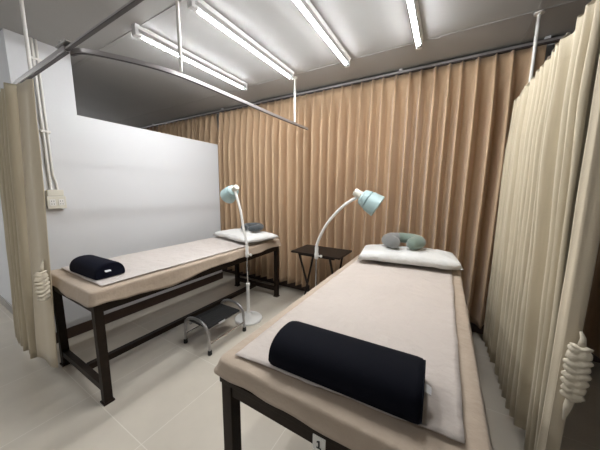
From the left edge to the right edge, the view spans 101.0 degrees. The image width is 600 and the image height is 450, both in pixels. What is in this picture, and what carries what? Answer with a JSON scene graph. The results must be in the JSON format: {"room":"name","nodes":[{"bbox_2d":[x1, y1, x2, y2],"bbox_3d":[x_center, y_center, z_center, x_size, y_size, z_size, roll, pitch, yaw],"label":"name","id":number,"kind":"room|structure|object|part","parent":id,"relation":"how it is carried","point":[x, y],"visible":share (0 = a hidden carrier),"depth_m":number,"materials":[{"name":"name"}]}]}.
{"room":"massage treatment room","nodes":[
{"label":"massage treatment room","id":0,"kind":"room"},
{"bbox_2d":[0,43,11,304],"bbox_3d":[-3.518,-0.323,2.792,3.090,2.445,0.100,5,9,30],"label":"wall","id":1,"kind":"structure","parent":0,"point":[5,289],"depth_m":2.55,"materials":[{"name":"white paint"}]},
{"bbox_2d":[0,295,12,313],"bbox_3d":[-3.509,0.854,2.884,3.200,0.090,0.012,5,9,30],"label":"baseboard","id":2,"kind":"structure","parent":1,"relation":"attached to","point":[4,302],"depth_m":2.71,"materials":[{"name":"grey"}]},
{"bbox_2d":[0,28,221,331],"bbox_3d":[-1.683,-0.303,2.764,0.110,2.445,1.900,5,9,30],"label":"wall","id":3,"kind":"structure","parent":0,"point":[126,189],"depth_m":2.40,"materials":[{"name":"white paint"}]},
{"bbox_2d":[29,37,57,188],"bbox_3d":[-2.023,-0.851,1.952,0.025,1.130,0.065,5,9,30],"label":"cable conduit","id":4,"kind":"object","parent":3,"relation":"attached to","point":[34,59],"visible":0.92,"depth_m":1.94,"materials":[{"name":"white plastic"}]},
{"bbox_2d":[46,190,66,208],"bbox_3d":[-2.018,-0.213,2.045,0.041,0.153,0.116,5,9,30],"label":"wall outlet","id":5,"kind":"object","parent":3,"relation":"attached to","point":[55,199],"visible":1,"depth_m":2.03,"materials":[{"name":"beige plastic"}]},
{"bbox_2d":[49,199,55,205],"bbox_3d":[-2.016,-0.183,2.016,0.003,0.051,0.038,5,9,30],"label":"socket","id":6,"kind":"object","parent":5,"relation":"attached to","point":[52,202],"depth_m":2.01,"materials":[{"name":"beige plastic"}]},
{"bbox_3d":[-2.006,-0.187,2.042,0.005,0.101,0.116,5,9,30],"label":"plate","id":7,"kind":"part","parent":5,"relation":"part of","materials":[{"name":"beige plastic"}]},
{"bbox_2d":[58,199,64,204],"bbox_3d":[-1.989,-0.190,2.062,0.003,0.051,0.038,5,9,30],"label":"socket","id":8,"kind":"object","parent":5,"relation":"attached to","point":[60,201],"depth_m":2.06,"materials":[{"name":"beige plastic"}]},
{"bbox_2d":[72,0,186,69],"bbox_3d":[-0.740,-1.348,1.513,9.000,0.004,0.030,5,9,30],"label":"trim","id":9,"kind":"structure","parent":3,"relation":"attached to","point":[171,9],"depth_m":1.77,"materials":[{"name":"grey"}]},
{"bbox_2d":[56,272,222,343],"bbox_3d":[-1.641,0.865,2.901,0.012,0.095,1.900,5,9,30],"label":"baseboard","id":10,"kind":"structure","parent":3,"relation":"attached to","point":[73,331],"depth_m":2.71,"materials":[{"name":"brown wood"}]},
{"bbox_2d":[113,0,583,122],"bbox_3d":[-0.162,-1.484,2.492,9.000,0.003,0.020,5,9,30],"label":"trim","id":11,"kind":"structure","parent":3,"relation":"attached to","point":[575,1],"depth_m":1.93,"materials":[{"name":"grey"}]},
{"bbox_2d":[0,0,591,127],"bbox_3d":[-1.249,-1.280,0.642,9.200,0.100,5.540,5,9,30],"label":"ceiling","id":12,"kind":"structure","parent":0,"point":[105,89],"depth_m":1.86,"materials":[{"name":"white paint"}]},
{"bbox_2d":[0,0,307,129],"bbox_3d":[-1.266,-1.243,2.364,5.660,0.461,1.991,5,9,30],"label":"rail","id":13,"kind":"object","parent":12,"relation":"hanging from","point":[64,47],"visible":0.99,"depth_m":1.38,"materials":[{"name":"silver metal"}]},
{"bbox_3d":[-1.609,-1.125,1.449,0.019,0.419,0.019,5,9,30],"label":"hanger rod","id":14,"kind":"part","parent":13,"relation":"part of","materials":[{"name":"white metal"}]},
{"bbox_2d":[0,79,57,367],"bbox_3d":[-1.978,0.026,1.758,0.880,1.856,0.156,5,9,30],"label":"curtain","id":15,"kind":"object","parent":13,"relation":"hanging from","point":[22,195],"visible":1,"depth_m":1.64,"materials":[{"name":"fabric"}]},
{"bbox_3d":[-1.147,-0.888,1.214,0.130,0.024,0.052,5,9,30],"label":"connector plate","id":16,"kind":"part","parent":13,"relation":"part of","materials":[{"name":"grey metal"}]},
{"bbox_3d":[-0.700,-1.112,1.429,0.019,0.423,0.019,5,9,30],"label":"hanger rod","id":17,"kind":"part","parent":13,"relation":"part of","materials":[{"name":"white metal"}]},
{"bbox_3d":[-0.052,-1.262,2.511,0.019,0.423,0.019,5,9,30],"label":"hanger rod","id":18,"kind":"part","parent":13,"relation":"part of","materials":[{"name":"white metal"}]},
{"bbox_2d":[131,23,247,90],"bbox_3d":[-0.864,-1.413,2.180,0.056,0.068,1.120,5,9,30],"label":"tube light","id":19,"kind":"object","parent":12,"relation":"attached to","point":[137,30],"visible":1,"depth_m":2.04,"materials":[{"name":"white plastic"}]},
{"bbox_2d":[187,0,293,80],"bbox_3d":[-0.360,-1.369,1.912,0.056,0.068,1.120,5,9,30],"label":"tube light","id":20,"kind":"object","parent":12,"relation":"attached to","point":[199,6],"visible":1,"depth_m":1.74,"materials":[{"name":"white plastic"}]},
{"bbox_2d":[293,0,350,67],"bbox_3d":[0.129,-1.328,1.653,0.056,0.068,1.120,5,9,30],"label":"tube light","id":21,"kind":"object","parent":12,"relation":"attached to","point":[305,6],"visible":1,"depth_m":1.68,"materials":[{"name":"white plastic"}]},
{"bbox_2d":[140,35,564,128],"bbox_3d":[0.032,-1.508,2.825,8.800,0.044,0.032,5,9,30],"label":"rail","id":22,"kind":"object","parent":12,"relation":"attached to","point":[547,40],"visible":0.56,"depth_m":2.29,"materials":[{"name":"silver metal"}]},
{"bbox_2d":[143,126,157,131],"bbox_3d":[-2.918,-0.625,4.676,1.003,2.280,0.168,5,9,30],"label":"curtain","id":23,"kind":"object","parent":22,"relation":"hanging from","point":[155,128],"visible":0.02,"depth_m":4.32,"materials":[{"name":"brown fabric"}]},
{"bbox_2d":[158,114,220,222],"bbox_3d":[-1.836,-0.526,4.053,1.427,2.280,0.171,5,9,30],"label":"curtain","id":24,"kind":"object","parent":22,"relation":"hanging from","point":[202,128],"visible":0.12,"depth_m":3.76,"materials":[{"name":"fabric"}]},
{"bbox_2d":[218,44,546,328],"bbox_3d":[0.314,-0.329,2.810,3.425,2.280,0.168,5,9,30],"label":"curtain","id":25,"kind":"object","parent":22,"relation":"hanging from","point":[432,142],"visible":0.76,"depth_m":2.48,"materials":[{"name":"fabric"}]},
{"bbox_2d":[555,41,599,357],"bbox_3d":[2.800,-0.101,1.372,2.253,2.280,0.183,5,9,30],"label":"curtain","id":26,"kind":"object","parent":22,"relation":"hanging from","point":[591,328],"visible":0.08,"depth_m":1.85,"materials":[{"name":"fabric"}]},
{"bbox_2d":[407,0,423,49],"bbox_3d":[0.610,-1.284,1.374,0.056,0.068,1.120,5,9,30],"label":"tube light","id":27,"kind":"object","parent":12,"relation":"attached to","point":[413,5],"visible":1,"depth_m":1.59,"materials":[{"name":"white plastic"}]},
{"bbox_2d":[528,9,544,82],"bbox_3d":[1.307,-1.028,1.261,0.052,0.529,1.200,5,9,30],"label":"rail","id":28,"kind":"object","parent":12,"relation":"hanging from","point":[539,13],"visible":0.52,"depth_m":1.57,"materials":[{"name":"silver metal"}]},
{"bbox_2d":[483,0,599,449],"bbox_3d":[1.257,0.091,1.401,0.119,1.876,1.357,5,9,27],"label":"curtain","id":29,"kind":"object","parent":28,"relation":"hanging from","point":[547,234],"visible":1,"depth_m":1.02,"materials":[{"name":"fabric"}]},
{"bbox_2d":[0,271,599,449],"bbox_3d":[-1.271,1.239,1.004,9.200,0.100,5.540,5,9,30],"label":"floor","id":30,"kind":"structure","parent":0,"point":[167,391],"depth_m":1.61,"materials":[{"name":"tile"}]},
{"bbox_2d":[52,247,279,406],"bbox_3d":[-1.036,0.616,2.445,0.724,0.729,1.874,5,9,30],"label":"bed","id":31,"kind":"object","parent":30,"relation":"on","point":[102,379],"visible":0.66,"depth_m":1.82,"materials":[{"name":"brown wood"}]},
{"bbox_3d":[-1.781,0.735,1.841,0.046,0.628,0.046,5,9,30],"label":"leg","id":32,"kind":"part","parent":31,"relation":"part of","materials":[{"name":"brown wood"}]},
{"bbox_3d":[-1.492,0.472,1.634,0.616,0.045,0.036,5,9,30],"label":"rail","id":33,"kind":"part","parent":31,"relation":"part of","materials":[{"name":"brown wood"}]},
{"bbox_3d":[-1.208,0.787,1.510,0.046,0.628,0.046,5,9,30],"label":"leg","id":34,"kind":"part","parent":31,"relation":"part of","materials":[{"name":"brown wood"}]},
{"bbox_2d":[51,238,280,307],"bbox_3d":[-1.034,0.305,2.402,0.779,0.123,1.931,5,9,30],"label":"sheet","id":35,"kind":"object","parent":31,"relation":"on","point":[87,293],"visible":0.41,"depth_m":1.68,"materials":[{"name":"beige fabric"}]},
{"bbox_2d":[61,236,273,286],"bbox_3d":[-1.022,0.234,2.408,0.656,0.013,1.784,5,9,30],"label":"mat","id":36,"kind":"object","parent":35,"relation":"on","point":[143,262],"visible":0.62,"depth_m":2.13,"materials":[{"name":"white fabric"}]},
{"bbox_2d":[69,255,124,279],"bbox_3d":[-1.392,0.277,1.697,0.393,0.094,0.175,5,9,28],"label":"bolster","id":37,"kind":"object","parent":36,"relation":"on","point":[94,267],"visible":1,"depth_m":1.63,"materials":[{"name":"black fabric"}]},
{"bbox_2d":[213,228,277,242],"bbox_3d":[-0.651,0.108,2.931,0.712,0.089,0.459,8,11,43],"label":"pillow","id":38,"kind":"object","parent":36,"relation":"on","point":[234,234],"visible":0.84,"depth_m":2.77,"materials":[{"name":"white fabric"}]},
{"bbox_2d":[241,223,263,231],"bbox_3d":[-0.556,0.023,2.919,0.290,0.079,0.232,7,10,38],"label":"pillow","id":39,"kind":"object","parent":38,"relation":"on","point":[252,227],"visible":0.92,"depth_m":2.83,"materials":[{"name":"grey fabric"}]},
{"bbox_3d":[-0.747,0.391,2.244,0.036,0.045,1.766,5,9,30],"label":"rail","id":40,"kind":"part","parent":31,"relation":"part of","materials":[{"name":"brown wood"}]},
{"bbox_3d":[-0.865,0.520,3.392,0.046,0.628,0.046,5,9,30],"label":"leg","id":41,"kind":"part","parent":31,"relation":"part of","materials":[{"name":"brown wood"}]},
{"bbox_3d":[-0.292,0.573,3.061,0.046,0.628,0.046,5,9,30],"label":"leg","id":42,"kind":"part","parent":31,"relation":"part of","materials":[{"name":"brown wood"}]},
{"bbox_2d":[184,299,245,355],"bbox_3d":[-0.761,0.879,2.231,0.346,0.274,0.436,5,9,30],"label":"step stool","id":43,"kind":"object","parent":30,"relation":"on","point":[218,314],"visible":1,"depth_m":2.17,"materials":[{"name":"grey metal"}]},
{"bbox_3d":[-0.862,0.895,2.059,0.333,0.258,0.023,5,9,30],"label":"frame","id":44,"kind":"part","parent":43,"relation":"part of","materials":[{"name":"grey metal"}]},
{"bbox_3d":[-0.630,0.942,2.163,0.014,0.013,0.380,5,9,30],"label":"rail","id":45,"kind":"part","parent":43,"relation":"part of","materials":[{"name":"silver metal"}]},
{"bbox_3d":[-0.660,0.847,2.401,0.333,0.258,0.023,5,9,30],"label":"frame","id":46,"kind":"part","parent":43,"relation":"part of","materials":[{"name":"grey metal"}]},
{"bbox_2d":[220,185,261,325],"bbox_3d":[-0.607,0.286,2.503,0.464,1.372,0.276,5,9,30],"label":"lamp","id":47,"kind":"object","parent":30,"relation":"on","point":[229,194],"visible":0.98,"depth_m":2.46,"materials":[{"name":"white plastic"}]},
{"bbox_3d":[-0.704,-0.312,2.522,0.184,0.184,0.167,5,9,30],"label":"lamp shade","id":48,"kind":"part","parent":47,"relation":"part of","materials":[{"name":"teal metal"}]},
{"bbox_2d":[220,377,350,449],"bbox_3d":[0.510,0.761,1.524,0.792,0.729,1.903,5,9,30],"label":"bed","id":49,"kind":"object","parent":30,"relation":"on","point":[232,394],"visible":0.09,"depth_m":0.83,"materials":[{"name":"brown wood"}]},
{"bbox_3d":[-0.256,0.876,0.949,0.046,0.628,0.046,5,9,30],"label":"leg","id":50,"kind":"part","parent":49,"relation":"part of","materials":[{"name":"brown wood"}]},
{"bbox_2d":[214,254,491,449],"bbox_3d":[0.520,0.429,1.490,0.839,0.082,1.925,5,9,30],"label":"mattress","id":51,"kind":"object","parent":49,"relation":"on","point":[354,425],"visible":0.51,"depth_m":0.70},
{"bbox_2d":[235,259,464,443],"bbox_3d":[0.523,0.380,1.485,0.692,0.013,1.813,5,9,30],"label":"towel","id":52,"kind":"object","parent":51,"relation":"on","point":[410,309],"visible":0.67,"depth_m":1.12,"materials":[{"name":"white fabric"}]},
{"bbox_2d":[268,321,431,424],"bbox_3d":[0.151,0.423,0.791,0.478,0.088,0.205,5,9,28],"label":"bolster","id":53,"kind":"object","parent":52,"relation":"on","point":[391,381],"visible":1,"depth_m":0.72,"materials":[{"name":"black fabric"}]},
{"bbox_2d":[358,244,462,269],"bbox_3d":[0.872,0.240,2.021,0.732,0.112,0.400,4,9,22],"label":"pillow","id":54,"kind":"object","parent":52,"relation":"on","point":[427,257],"visible":0.91,"depth_m":1.88,"materials":[{"name":"white fabric"}]},
{"bbox_2d":[382,233,425,249],"bbox_3d":[0.854,0.129,2.050,0.338,0.104,0.271,4,9,20],"label":"pillow","id":55,"kind":"object","parent":54,"relation":"on","point":[393,240],"visible":1,"depth_m":1.97,"materials":[{"name":"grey fabric"}]},
{"bbox_3d":[0.764,0.124,2.078,0.149,0.104,0.261,4,9,20],"label":"panel","id":56,"kind":"part","parent":55,"relation":"part of","materials":[{"name":"grey fabric"}]},
{"bbox_2d":[291,244,351,294],"bbox_3d":[0.225,0.604,2.641,0.540,0.681,0.360,5,9,30],"label":"tray table","id":57,"kind":"object","parent":30,"relation":"on","point":[328,253],"visible":0.52,"depth_m":2.58,"materials":[{"name":"brown wood"}]},
{"bbox_3d":[0.067,0.604,2.733,0.018,0.653,0.315,5,9,30],"label":"leg","id":58,"kind":"part","parent":57,"relation":"part of","materials":[{"name":"brown wood"}]},
{"bbox_3d":[0.088,0.606,2.721,0.018,0.653,0.315,5,9,30],"label":"leg","id":59,"kind":"part","parent":57,"relation":"part of","materials":[{"name":"brown wood"}]},
{"bbox_3d":[0.159,0.313,2.481,0.400,0.022,0.020,5,9,30],"label":"rail","id":60,"kind":"part","parent":57,"relation":"part of","materials":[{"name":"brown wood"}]},
{"bbox_3d":[0.361,0.630,2.564,0.018,0.653,0.315,5,9,30],"label":"leg","id":61,"kind":"part","parent":57,"relation":"part of","materials":[{"name":"brown wood"}]},
{"bbox_2d":[314,189,384,286],"bbox_3d":[0.338,0.357,2.171,0.710,1.342,0.276,5,9,30],"label":"lamp","id":62,"kind":"object","parent":30,"relation":"on","point":[369,201],"visible":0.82,"depth_m":1.99,"materials":[{"name":"white plastic"}]},
{"bbox_3d":[0.576,-0.176,1.997,0.209,0.210,0.185,5,9,30],"label":"lamp shade","id":63,"kind":"part","parent":62,"relation":"part of","materials":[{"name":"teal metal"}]},
{"bbox_2d":[217,43,554,127],"bbox_3d":[0.113,-0.342,3.149,9.000,2.445,0.100,5,9,30],"label":"wall","id":64,"kind":"structure","parent":0,"point":[550,47],"depth_m":1.90,"materials":[{"name":"white paint"}]},
{"bbox_2d":[222,268,599,362],"bbox_3d":[0.074,0.815,3.265,9.000,0.120,0.014,5,9,30],"label":"baseboard","id":65,"kind":"structure","parent":64,"relation":"attached to","point":[474,328],"depth_m":3.37,"materials":[{"name":"brown wood"}]},
{"bbox_2d":[520,0,546,44],"bbox_3d":[0.401,-1.077,-0.304,0.025,0.004,5.340,5,9,30],"label":"trim","id":66,"kind":"structure","parent":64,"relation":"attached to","point":[543,2],"depth_m":1.66,"materials":[{"name":"grey metal"}]}
]}

